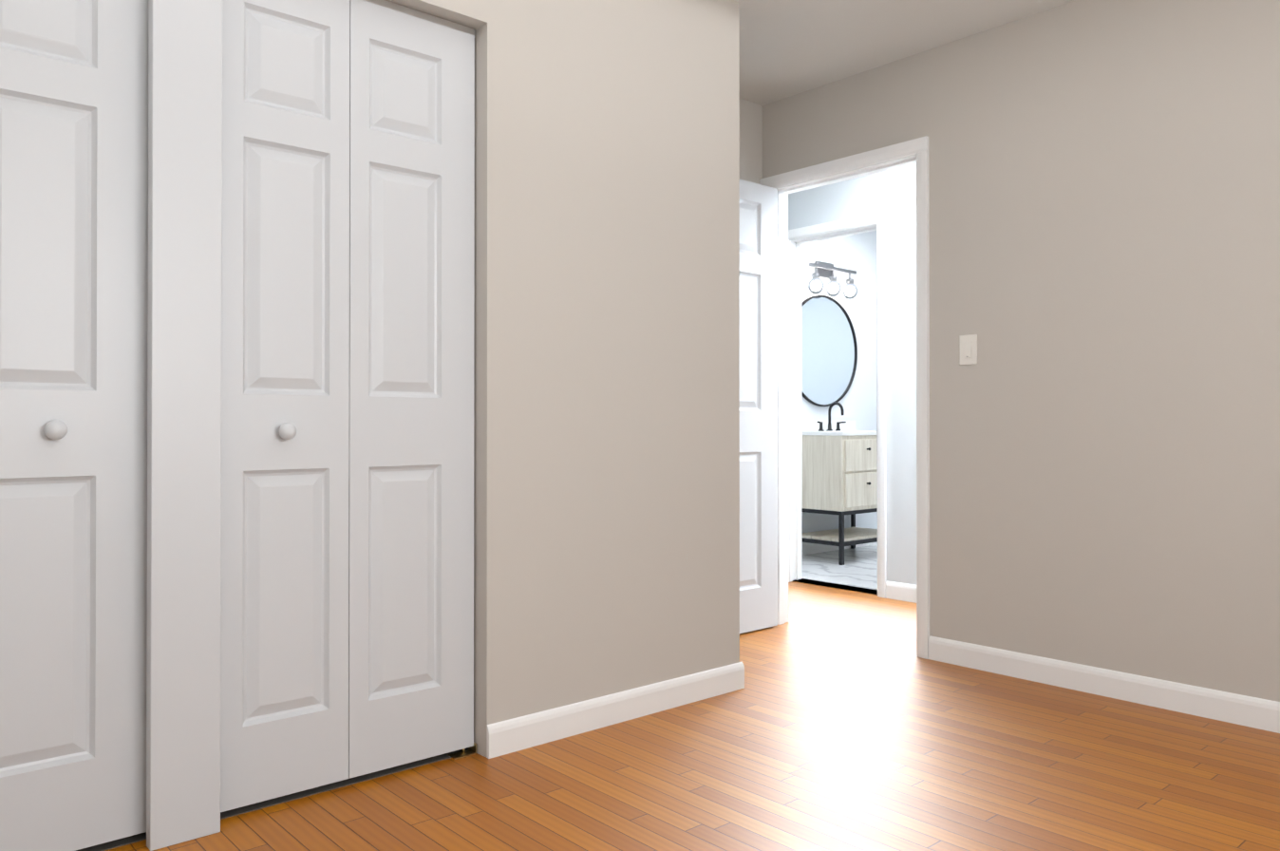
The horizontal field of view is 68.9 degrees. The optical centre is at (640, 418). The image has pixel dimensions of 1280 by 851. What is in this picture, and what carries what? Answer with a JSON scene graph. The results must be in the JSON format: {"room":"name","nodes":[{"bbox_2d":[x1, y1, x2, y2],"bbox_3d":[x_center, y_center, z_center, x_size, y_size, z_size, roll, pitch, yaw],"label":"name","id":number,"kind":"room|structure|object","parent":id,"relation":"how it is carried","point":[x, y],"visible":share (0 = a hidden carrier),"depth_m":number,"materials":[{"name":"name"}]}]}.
{"room":"empty bedroom","nodes":[
{"label":"empty bedroom","id":0,"kind":"room"},
{"bbox_2d":[75,747,468,850],"bbox_3d":[-1.279,0.949,2.358,1.621,0.002,0.594,0,0,-41],"label":"floor","id":1,"kind":"structure","parent":0,"point":[115,843],"depth_m":2.35,"materials":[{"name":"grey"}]},
{"bbox_2d":[385,0,739,756],"bbox_3d":[-0.876,-0.268,2.676,2.700,2.440,0.660,0,0,-41],"label":"wall","id":2,"kind":"structure","parent":0,"point":[606,346],"depth_m":2.91,"materials":[{"name":"grey paint"}]},
{"bbox_2d":[0,0,148,850],"bbox_3d":[-1.394,-0.078,1.852,0.766,2.050,0.074,0,0,-41],"label":"bifold closet door","id":3,"kind":"structure","parent":2,"relation":"in","point":[73,302],"depth_m":2.01,"materials":[{"name":"white paint"}]},
{"bbox_2d":[146,0,222,850],"bbox_3d":[-1.031,-0.086,2.115,0.147,2.070,0.036,0,0,-41],"label":"trim","id":4,"kind":"structure","parent":2,"relation":"attached to","point":[184,425],"depth_m":2.10,"materials":[{"name":"white paint"}]},
{"bbox_2d":[220,0,476,811],"bbox_3d":[-0.751,-0.074,2.420,0.749,2.050,0.074,0,0,-41],"label":"bifold closet door","id":5,"kind":"structure","parent":2,"relation":"in","point":[348,300],"depth_m":2.41,"materials":[{"name":"white paint"}]},
{"bbox_2d":[364,0,475,37],"bbox_3d":[-1.088,-1.109,2.154,1.617,0.024,0.030,0,0,-41],"label":"track rail","id":6,"kind":"object","parent":2,"relation":"attached to","point":[423,16],"visible":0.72,"depth_m":2.57,"materials":[{"name":"silver metal"}]},
{"bbox_2d":[486,661,744,758],"bbox_3d":[-0.030,0.908,2.969,1.059,0.092,0.012,0,0,-41],"label":"baseboard","id":7,"kind":"structure","parent":2,"relation":"attached to","point":[525,731],"depth_m":2.90,"materials":[{"name":"white wood"}]},
{"bbox_2d":[104,581,1279,850],"bbox_3d":[1.324,1.016,3.357,7.340,0.120,5.930,0,0,-41],"label":"floor","id":8,"kind":"structure","parent":0,"point":[845,720],"depth_m":2.48,"materials":[{"name":"brown wood"}]},
{"bbox_2d":[739,98,762,184],"bbox_3d":[-0.846,-0.265,3.220,3.695,2.440,0.115,0,0,-41],"label":"wall","id":9,"kind":"structure","parent":0,"point":[750,141],"depth_m":4.35,"materials":[{"name":"grey paint"}]},
{"bbox_2d":[792,544,877,594],"bbox_3d":[1.887,0.968,6.202,2.300,0.008,1.620,0,0,-41],"label":"floor","id":10,"kind":"structure","parent":0,"point":[856,571],"depth_m":5.94,"materials":[{"name":"tile"}]},
{"bbox_2d":[801,401,877,564],"bbox_3d":[1.478,0.423,6.563,0.776,1.087,0.502,0,0,-41],"label":"bathroom vanity","id":11,"kind":"object","parent":10,"relation":"on","point":[838,469],"visible":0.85,"depth_m":6.29,"materials":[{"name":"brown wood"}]},
{"bbox_2d":[801,230,877,532],"bbox_3d":[1.388,-0.244,6.925,2.330,2.440,0.115,0,0,-41],"label":"wall","id":12,"kind":"structure","parent":0,"point":[857,254],"depth_m":7.01,"materials":[{"name":"white paint"}]},
{"bbox_2d":[801,295,857,406],"bbox_3d":[1.331,-0.494,6.780,0.808,0.808,0.022,0,0,-41],"label":"round mirror","id":13,"kind":"object","parent":12,"relation":"attached to","point":[829,353],"visible":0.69,"depth_m":6.80,"materials":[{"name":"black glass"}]},
{"bbox_2d":[808,261,857,299],"bbox_3d":[1.386,-1.012,6.751,0.540,0.256,0.146,0,0,-41],"label":"sconce","id":14,"kind":"object","parent":12,"relation":"attached to","point":[816,283],"visible":1,"depth_m":6.72,"materials":[{"name":"silver metal"}]},
{"bbox_2d":[802,537,877,555],"bbox_3d":[1.387,0.922,6.833,2.215,0.092,0.012,0,0,-41],"label":"baseboard","id":15,"kind":"structure","parent":12,"relation":"attached to","point":[808,548],"depth_m":6.75,"materials":[{"name":"white"}]},
{"bbox_2d":[788,164,916,584],"bbox_3d":[1.482,-0.255,4.971,0.115,2.440,3.730,0,0,-41],"label":"wall","id":16,"kind":"structure","parent":0,"point":[891,193],"depth_m":4.98,"materials":[{"name":"white paint"}]},
{"bbox_2d":[788,210,886,598],"bbox_3d":[1.135,-0.077,5.364,0.147,2.090,0.730,0,0,-41],"label":"door frame","id":17,"kind":"structure","parent":16,"relation":"attached to","point":[798,237],"depth_m":5.47,"materials":[{"name":"white wood"}]},
{"bbox_2d":[885,580,916,602],"bbox_3d":[1.961,0.916,4.326,0.012,0.092,1.908,0,0,-41],"label":"baseboard","id":18,"kind":"structure","parent":16,"relation":"attached to","point":[903,592],"depth_m":4.97,"materials":[{"name":"white wood"}]},
{"bbox_2d":[734,0,1074,105],"bbox_3d":[1.324,-1.534,3.372,7.340,0.100,5.930,0,0,-41],"label":"ceiling","id":19,"kind":"structure","parent":0,"point":[789,47],"depth_m":3.58,"materials":[{"name":"white paint"}]},
{"bbox_2d":[762,0,1279,701],"bbox_3d":[1.427,-0.263,3.523,0.115,2.440,5.600,0,0,-41],"label":"wall","id":20,"kind":"structure","parent":0,"point":[1104,287],"depth_m":3.24,"materials":[{"name":"grey paint"}]},
{"bbox_2d":[759,135,929,658],"bbox_3d":[0.911,-0.085,4.106,0.147,2.090,0.880,0,0,-41],"label":"door frame","id":21,"kind":"structure","parent":20,"relation":"attached to","point":[912,152],"depth_m":3.87,"materials":[{"name":"white wood"}]},
{"bbox_2d":[739,179,777,633],"bbox_3d":[0.343,-0.058,4.081,0.755,2.020,0.145,0,0,-41],"label":"bedroom door","id":22,"kind":"structure","parent":21,"relation":"attached to","point":[758,406],"depth_m":4.24,"materials":[{"name":"white paint"}]},
{"bbox_2d":[959,334,977,365],"bbox_3d":[1.268,-0.268,3.609,0.010,0.116,0.072,0,0,-41],"label":"light switch","id":23,"kind":"object","parent":20,"relation":"attached to","point":[968,348],"visible":1,"depth_m":3.60,"materials":[{"name":"white plastic"}]},
{"bbox_2d":[928,635,1279,733],"bbox_3d":[2.185,0.905,2.562,0.012,0.092,3.108,0,0,-41],"label":"baseboard","id":24,"kind":"structure","parent":20,"relation":"attached to","point":[1255,712],"depth_m":3.19,"materials":[{"name":"white wood"}]}
]}

